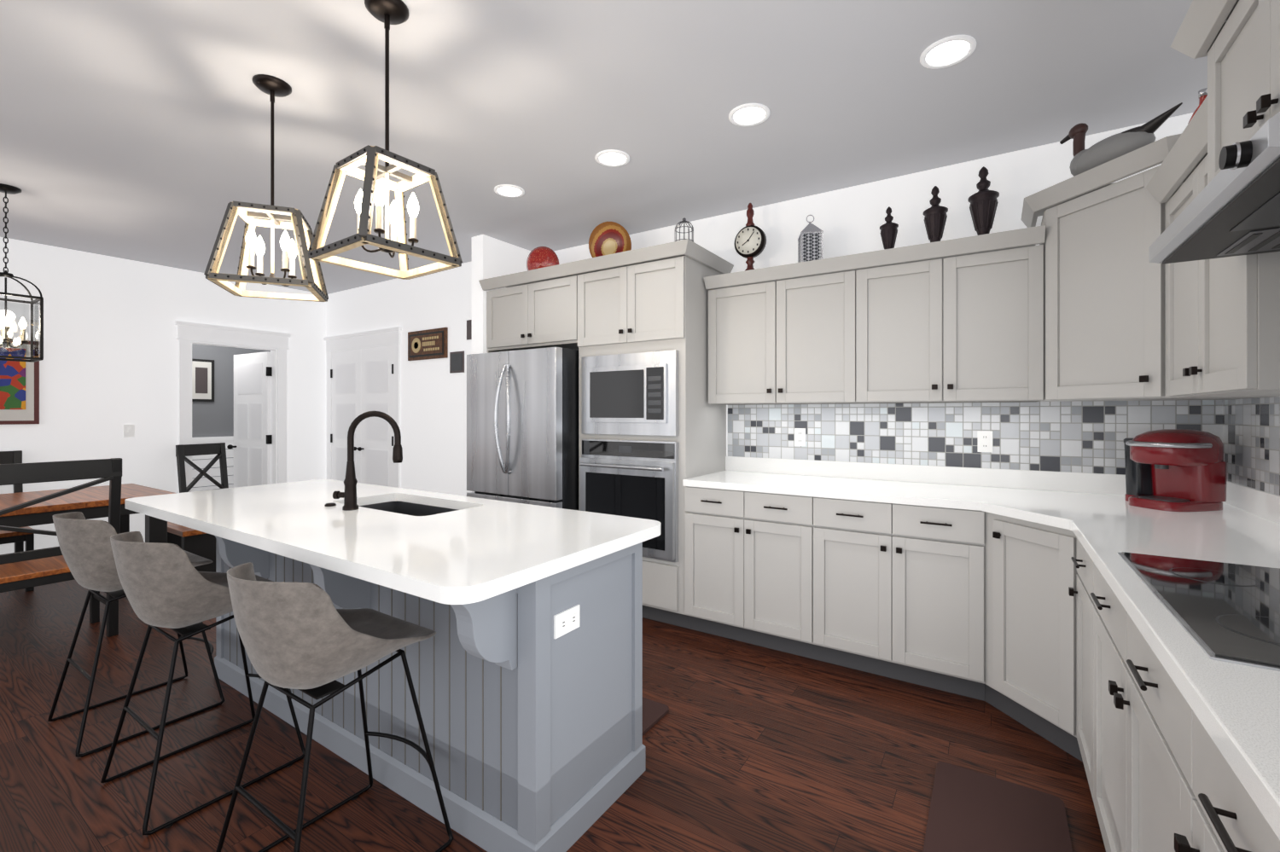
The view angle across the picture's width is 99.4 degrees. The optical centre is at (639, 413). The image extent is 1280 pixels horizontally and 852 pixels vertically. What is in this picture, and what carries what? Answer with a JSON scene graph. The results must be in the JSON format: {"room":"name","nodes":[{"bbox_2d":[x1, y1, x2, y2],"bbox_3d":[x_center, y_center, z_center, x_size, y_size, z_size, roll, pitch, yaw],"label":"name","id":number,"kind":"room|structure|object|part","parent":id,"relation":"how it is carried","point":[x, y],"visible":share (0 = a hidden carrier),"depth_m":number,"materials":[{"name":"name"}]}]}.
{"room":"kitchen","nodes":[
{"label":"kitchen","id":0,"kind":"room"},
{"bbox_2d":[0,237,325,554],"bbox_3d":[-5.945,-0.030,3.077,0.118,2.740,8.022,0,0,33],"label":"wall","id":1,"kind":"structure","parent":0,"point":[110,362],"depth_m":4.95,"materials":[{"name":"white paint"}]},
{"bbox_2d":[0,355,39,424],"bbox_3d":[-5.202,-0.250,4.071,0.038,0.680,0.940,0,0,33],"label":"painting","id":2,"kind":"object","parent":1,"relation":"attached to","point":[19,381],"visible":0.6,"depth_m":4.37,"materials":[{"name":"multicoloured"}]},
{"bbox_2d":[123,424,134,437],"bbox_3d":[-4.650,0.160,4.941,0.012,0.115,0.075,0,0,33],"label":"light switch","id":3,"kind":"object","parent":1,"relation":"attached to","point":[129,430],"visible":1,"depth_m":4.94,"materials":[{"name":"white plastic"}]},
{"bbox_2d":[174,320,290,493],"bbox_3d":[-4.233,0.228,5.666,0.160,2.225,1.010,0,0,33],"label":"trim","id":4,"kind":"structure","parent":1,"relation":"attached to","point":[189,334],"depth_m":5.72,"materials":[{"name":"white wood"}]},
{"bbox_3d":[-4.233,0.228,5.666,0.160,2.225,1.010,0,0,33],"label":"door casing hall","id":5,"kind":"part","parent":4,"relation":"part of","materials":[{"name":"white wood"}]},
{"bbox_2d":[226,351,272,488],"bbox_3d":[-4.425,0.325,6.162,0.773,2.010,0.211,0,0,33],"label":"hall door","id":6,"kind":"structure","parent":1,"relation":"in","point":[253,372],"depth_m":6.13,"materials":[{"name":"white wood"}]},
{"bbox_2d":[192,343,270,492],"bbox_3d":[-4.903,-0.030,6.085,1.420,2.740,3.000,0,0,33],"label":"wall","id":7,"kind":"structure","parent":0,"point":[212,422],"depth_m":6.68,"materials":[{"name":"grey paint"}]},
{"bbox_2d":[192,359,214,401],"bbox_3d":[-5.289,-0.395,6.540,0.031,0.510,0.260,0,0,33],"label":"picture","id":8,"kind":"object","parent":7,"relation":"attached to","point":[202,369],"visible":0.76,"depth_m":6.55,"materials":[{"name":"black paint"}]},
{"bbox_2d":[325,261,471,496],"bbox_3d":[-2.317,-0.030,5.677,3.122,2.740,0.298,0,0,33],"label":"wall","id":9,"kind":"structure","parent":0,"point":[433,399],"depth_m":5.37,"materials":[{"name":"white paint"}]},
{"bbox_2d":[323,326,401,488],"bbox_3d":[-3.085,0.228,5.952,1.470,2.225,0.077,0,0,33],"label":"closet doors","id":10,"kind":"structure","parent":9,"relation":"in","point":[363,368],"depth_m":5.93,"materials":[{"name":"white wood"}]},
{"bbox_2d":[407,327,448,360],"bbox_3d":[-2.096,-0.675,5.336,0.600,0.290,0.030,0,0,33],"label":"sign plaque","id":11,"kind":"object","parent":9,"relation":"attached to","point":[429,344],"visible":1,"depth_m":5.31,"materials":[{"name":"brown wood"}]},
{"bbox_2d":[449,320,471,373],"bbox_3d":[-1.655,-0.620,5.061,0.360,0.480,0.008,0,0,33],"label":"photos","id":12,"kind":"object","parent":9,"relation":"attached to","point":[456,358],"visible":0.88,"depth_m":5.08,"materials":[{"name":"grey"}]},
{"bbox_2d":[471,234,530,354],"bbox_3d":[-1.110,-0.030,4.548,0.133,2.740,0.637,0,0,33],"label":"wall","id":13,"kind":"structure","parent":0,"point":[491,257],"depth_m":4.30,"materials":[{"name":"white paint"}]},
{"bbox_2d":[0,579,1105,851],"bbox_3d":[-3.204,1.380,1.623,9.140,0.080,8.820,0,0,33],"label":"floor","id":14,"kind":"structure","parent":0,"point":[756,748],"depth_m":2.10,"materials":[{"name":"brown wood"}]},
{"bbox_2d":[0,450,34,592],"bbox_3d":[-4.897,0.819,4.052,0.490,1.042,0.440,0,0,33],"label":"dining chair","id":15,"kind":"object","parent":14,"relation":"on","point":[15,456],"visible":0.27,"depth_m":4.10,"materials":[{"name":"brown wood"}]},
{"bbox_2d":[0,458,122,637],"bbox_3d":[-3.618,0.804,2.884,0.490,1.072,1.180,0,0,33],"label":"bench","id":16,"kind":"object","parent":14,"relation":"on","point":[43,567],"visible":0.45,"depth_m":3.06,"materials":[{"name":"brown wood"}]},
{"bbox_2d":[0,483,174,543],"bbox_3d":[-4.326,0.960,3.381,1.000,0.760,2.000,0,0,33],"label":"dining table","id":17,"kind":"object","parent":14,"relation":"on","point":[92,502],"visible":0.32,"depth_m":3.66,"materials":[{"name":"brown wood"}]},
{"bbox_2d":[47,512,225,757],"bbox_3d":[-2.241,0.880,2.423,0.473,0.919,0.520,0,0,33],"label":"bar stool","id":18,"kind":"object","parent":14,"relation":"on","point":[85,547],"visible":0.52,"depth_m":2.21,"materials":[{"name":"fabric"}]},
{"bbox_3d":[-2.235,1.031,2.431,0.473,0.618,0.499,0,0,33],"label":"wire frame","id":19,"kind":"part","parent":18,"relation":"part of","materials":[{"name":"black metal"}]},
{"bbox_2d":[167,521,215,572],"bbox_3d":[-3.640,1.110,4.378,0.800,0.460,0.320,0,0,33],"label":"chair","id":20,"kind":"object","parent":14,"relation":"on","point":[202,544],"visible":0.15,"depth_m":4.18,"materials":[{"name":"brown wood"}]},
{"bbox_2d":[175,442,228,493],"bbox_3d":[-4.089,0.819,5.235,0.490,1.042,0.420,0,0,21],"label":"chair","id":21,"kind":"object","parent":14,"relation":"on","point":[182,450],"visible":0.27,"depth_m":5.28,"materials":[{"name":"brown wood"}]},
{"bbox_2d":[100,531,305,835],"bbox_3d":[-1.624,0.880,2.032,0.473,0.919,0.520,0,0,33],"label":"bar stool","id":22,"kind":"object","parent":14,"relation":"on","point":[160,582],"visible":0.74,"depth_m":1.83,"materials":[{"name":"fabric"}]},
{"bbox_2d":[215,562,453,851],"bbox_3d":[-0.906,0.880,1.613,0.473,0.919,0.520,0,0,33],"label":"bar stool","id":23,"kind":"object","parent":14,"relation":"on","point":[293,636],"visible":1,"depth_m":1.42,"materials":[{"name":"fabric"}]},
{"bbox_2d":[124,411,660,851],"bbox_3d":[-1.158,0.665,2.275,2.415,1.350,0.946,0,0,33],"label":"kitchen island","id":24,"kind":"object","parent":14,"relation":"on","point":[527,685],"visible":0.84,"depth_m":1.79,"materials":[{"name":"grey"}]},
{"bbox_2d":[124,479,660,605],"bbox_3d":[-1.163,0.420,2.268,2.415,0.040,0.930,0,0,33],"label":"island countertop","id":25,"kind":"structure","parent":24,"relation":"on","point":[482,549],"depth_m":1.83,"materials":[{"name":"white stone"}]},
{"bbox_2d":[324,502,336,506],"bbox_3d":[-1.337,0.395,2.344,0.044,0.011,0.044,0,0,33],"label":"button","id":26,"kind":"object","parent":25,"relation":"in","point":[331,504],"depth_m":2.33,"materials":[{"name":"black metal"}]},
{"bbox_2d":[332,411,402,511],"bbox_3d":[-1.132,0.195,2.256,0.248,0.410,0.176,0,0,33],"label":"faucet","id":27,"kind":"object","parent":25,"relation":"on","point":[349,496],"depth_m":2.24,"materials":[{"name":"black metal"}]},
{"bbox_2d":[358,500,457,516],"bbox_3d":[-1.036,0.522,2.412,0.678,0.164,0.338,0,0,33],"label":"sink","id":28,"kind":"object","parent":25,"relation":"in","point":[409,508],"depth_m":2.64,"materials":[{"name":"metal"}]},
{"bbox_2d":[466,347,578,511],"bbox_3d":[-0.734,0.450,4.130,0.890,1.780,0.863,0,0,33],"label":"refrigerator","id":29,"kind":"object","parent":14,"relation":"on","point":[522,405],"visible":0.59,"depth_m":3.75,"materials":[{"name":"grey metal"}]},
{"bbox_2d":[642,697,669,736],"bbox_3d":[-0.532,1.333,2.654,1.350,0.014,0.395,0,0,33],"label":"area rug","id":30,"kind":"object","parent":14,"relation":"on","point":[653,712],"visible":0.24,"depth_m":2.40,"materials":[{"name":"brown fabric"}]},
{"bbox_2d":[478,0,1279,851],"bbox_3d":[-0.373,0.152,1.685,4.225,2.375,4.624,0,0,33],"label":"kitchen cabinets","id":31,"kind":"object","parent":14,"relation":"on","point":[921,481],"visible":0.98,"depth_m":2.56,"materials":[{"name":"grey wood"}]},
{"bbox_2d":[526,246,559,270],"bbox_3d":[-0.769,-1.173,4.283,0.278,0.274,0.103,0,0,20],"label":"decorative plate","id":32,"kind":"object","parent":31,"relation":"on","point":[540,257],"visible":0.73,"depth_m":4.24,"materials":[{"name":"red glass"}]},
{"bbox_3d":[-0.298,-0.998,3.990,1.833,0.075,0.680,0,0,33],"label":"tall cabinet crown","id":33,"kind":"part","parent":31,"relation":"part of","materials":[{"name":"grey wood"}]},
{"bbox_2d":[588,221,631,257],"bbox_3d":[-0.225,-1.208,3.933,0.320,0.338,0.162,0,0,33],"label":"decorative plate","id":34,"kind":"object","parent":31,"relation":"on","point":[607,238],"visible":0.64,"depth_m":3.91,"materials":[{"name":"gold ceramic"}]},
{"bbox_2d":[579,438,678,562],"bbox_3d":[-0.029,0.542,3.602,0.738,0.735,0.396,0,0,33],"label":"wall oven","id":35,"kind":"object","parent":31,"relation":"in","point":[634,478],"depth_m":3.43,"materials":[{"name":"silver metal"}]},
{"bbox_2d":[581,349,678,436],"bbox_3d":[-0.012,-0.122,3.627,0.738,0.525,0.336,0,0,33],"label":"microwave","id":36,"kind":"object","parent":31,"relation":"in","point":[626,392],"depth_m":3.47,"materials":[{"name":"silver metal"}]},
{"bbox_2d":[674,217,693,242],"bbox_3d":[0.288,-1.155,3.537,0.125,0.238,0.125,0,0,33],"label":"birdcage","id":37,"kind":"object","parent":31,"relation":"on","point":[683,221],"visible":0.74,"depth_m":3.51,"materials":[{"name":"grey metal"}]},
{"bbox_2d":[733,203,766,270],"bbox_3d":[0.713,-1.118,3.510,0.204,0.490,0.110,0,0,33],"label":"decorative clock","id":38,"kind":"object","parent":31,"relation":"on","point":[750,241],"visible":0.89,"depth_m":3.49,"materials":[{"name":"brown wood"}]},
{"bbox_2d":[797,215,823,262],"bbox_3d":[1.035,-1.040,3.300,0.132,0.335,0.132,0,0,8],"label":"lantern","id":39,"kind":"object","parent":31,"relation":"on","point":[810,240],"visible":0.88,"depth_m":3.25,"materials":[{"name":"silver metal"}]},
{"bbox_2d":[879,206,898,249],"bbox_3d":[1.404,-1.020,3.060,0.098,0.294,0.098,0,0,33],"label":"decorative urn","id":40,"kind":"object","parent":31,"relation":"on","point":[888,233],"visible":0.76,"depth_m":3.04,"materials":[{"name":"black ceramic"}]},
{"bbox_2d":[922,186,948,242],"bbox_3d":[1.597,-1.052,2.934,0.120,0.358,0.120,0,0,33],"label":"decorative urn","id":41,"kind":"object","parent":31,"relation":"on","point":[935,217],"visible":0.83,"depth_m":2.91,"materials":[{"name":"brown metal"}]},
{"bbox_2d":[682,456,1279,841],"bbox_3d":[0.370,0.370,1.201,2.452,0.140,4.624,0,0,33],"label":"countertop","id":42,"kind":"structure","parent":31,"relation":"on","point":[1238,706],"depth_m":1.93,"materials":[{"name":"white stone"}]},
{"bbox_2d":[1123,429,1227,511],"bbox_3d":[2.264,0.234,2.341,0.319,0.330,0.326,0,0,-10],"label":"coffee maker","id":43,"kind":"object","parent":42,"relation":"on","point":[1171,470],"visible":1,"depth_m":2.24,"materials":[{"name":"red plastic"}]},
{"bbox_2d":[1117,552,1279,671],"bbox_3d":[1.361,0.396,1.071,0.520,0.009,0.790,0,0,33],"label":"cooktop","id":44,"kind":"object","parent":42,"relation":"in","point":[1228,613],"depth_m":1.12,"materials":[{"name":"black glass"}]},
{"bbox_2d":[967,166,999,235],"bbox_3d":[1.781,-1.077,2.814,0.137,0.408,0.137,0,0,33],"label":"decorative urn","id":45,"kind":"object","parent":31,"relation":"on","point":[983,205],"visible":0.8,"depth_m":2.78,"materials":[{"name":"brown metal"}]},
{"bbox_2d":[1059,102,1182,176],"bbox_3d":[2.029,-1.176,2.317,0.157,0.280,0.481,0,0,-7],"label":"duck decoy","id":46,"kind":"object","parent":31,"relation":"on","point":[1111,148],"visible":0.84,"depth_m":2.28,"materials":[{"name":"grey wood"}]},
{"bbox_2d":[1187,87,1207,123],"bbox_3d":[1.811,-0.958,1.744,0.072,0.170,0.072,0,0,33],"label":"bottle","id":47,"kind":"object","parent":31,"relation":"on","point":[1202,94],"visible":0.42,"depth_m":1.74,"materials":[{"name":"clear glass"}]},
{"bbox_2d":[1148,111,1279,264],"bbox_3d":[1.402,-0.476,1.044,0.548,0.148,0.780,0,0,33],"label":"range hood","id":48,"kind":"object","parent":31,"relation":"attached to","point":[1237,213],"depth_m":1.12,"materials":[{"name":"silver metal"}]},
{"bbox_2d":[922,762,1072,851],"bbox_3d":[0.945,1.333,1.431,0.380,0.014,1.290,0,0,33],"label":"area rug","id":49,"kind":"object","parent":14,"relation":"on","point":[970,811],"visible":1,"depth_m":1.78,"materials":[{"name":"brown fabric"}]},
{"bbox_2d":[0,0,1227,294],"bbox_3d":[-3.204,-1.450,1.623,9.140,0.100,8.820,0,0,33],"label":"ceiling","id":50,"kind":"structure","parent":0,"point":[130,130],"depth_m":2.45,"materials":[{"name":"grey paint"}]},
{"bbox_2d":[0,183,43,362],"bbox_3d":[-3.923,-0.866,3.357,0.274,1.066,0.274,0,0,33],"label":"pendant lantern","id":51,"kind":"object","parent":50,"relation":"hanging from","point":[21,320],"visible":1,"depth_m":3.34,"materials":[{"name":"black metal"}]},
{"bbox_2d":[203,74,328,302],"bbox_3d":[-1.563,-0.959,2.308,0.370,0.881,0.371,0,0,-21],"label":"pendant light","id":52,"kind":"object","parent":50,"relation":"hanging from","point":[273,86],"visible":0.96,"depth_m":2.27,"materials":[{"name":"black metal"}]},
{"bbox_2d":[307,0,462,279],"bbox_3d":[-0.871,-0.959,1.869,0.383,0.881,0.383,0,0,33],"label":"pendant light","id":53,"kind":"object","parent":50,"relation":"hanging from","point":[389,12],"visible":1,"depth_m":1.85,"materials":[{"name":"black metal"}]},
{"bbox_2d":[494,184,524,197],"bbox_3d":[-0.817,-1.396,3.399,0.196,0.008,0.196,0,0,33],"label":"recessed light","id":54,"kind":"object","parent":50,"relation":"in","point":[506,190],"depth_m":3.40,"materials":[{"name":"white plastic"}]},
{"bbox_2d":[595,149,629,167],"bbox_3d":[-0.150,-1.396,2.964,0.193,0.008,0.195,0,0,33],"label":"recessed light","id":55,"kind":"object","parent":50,"relation":"in","point":[613,158],"depth_m":2.97,"materials":[{"name":"white plastic"}]},
{"bbox_2d":[728,103,769,126],"bbox_3d":[0.511,-1.396,2.535,0.189,0.008,0.197,0,0,33],"label":"recessed light","id":56,"kind":"object","parent":50,"relation":"in","point":[748,114],"depth_m":2.54,"materials":[{"name":"white plastic"}]},
{"bbox_2d":[919,34,976,69],"bbox_3d":[1.186,-1.396,2.094,0.187,0.008,0.197,0,0,33],"label":"recessed light","id":57,"kind":"object","parent":50,"relation":"in","point":[947,51],"depth_m":2.10,"materials":[{"name":"white plastic"}]},
{"bbox_2d":[554,112,1192,456],"bbox_3d":[0.917,-0.030,3.677,4.480,2.740,0.118,0,0,33],"label":"wall","id":58,"kind":"structure","parent":0,"point":[850,219],"depth_m":3.25,"materials":[{"name":"white paint"}]}
]}

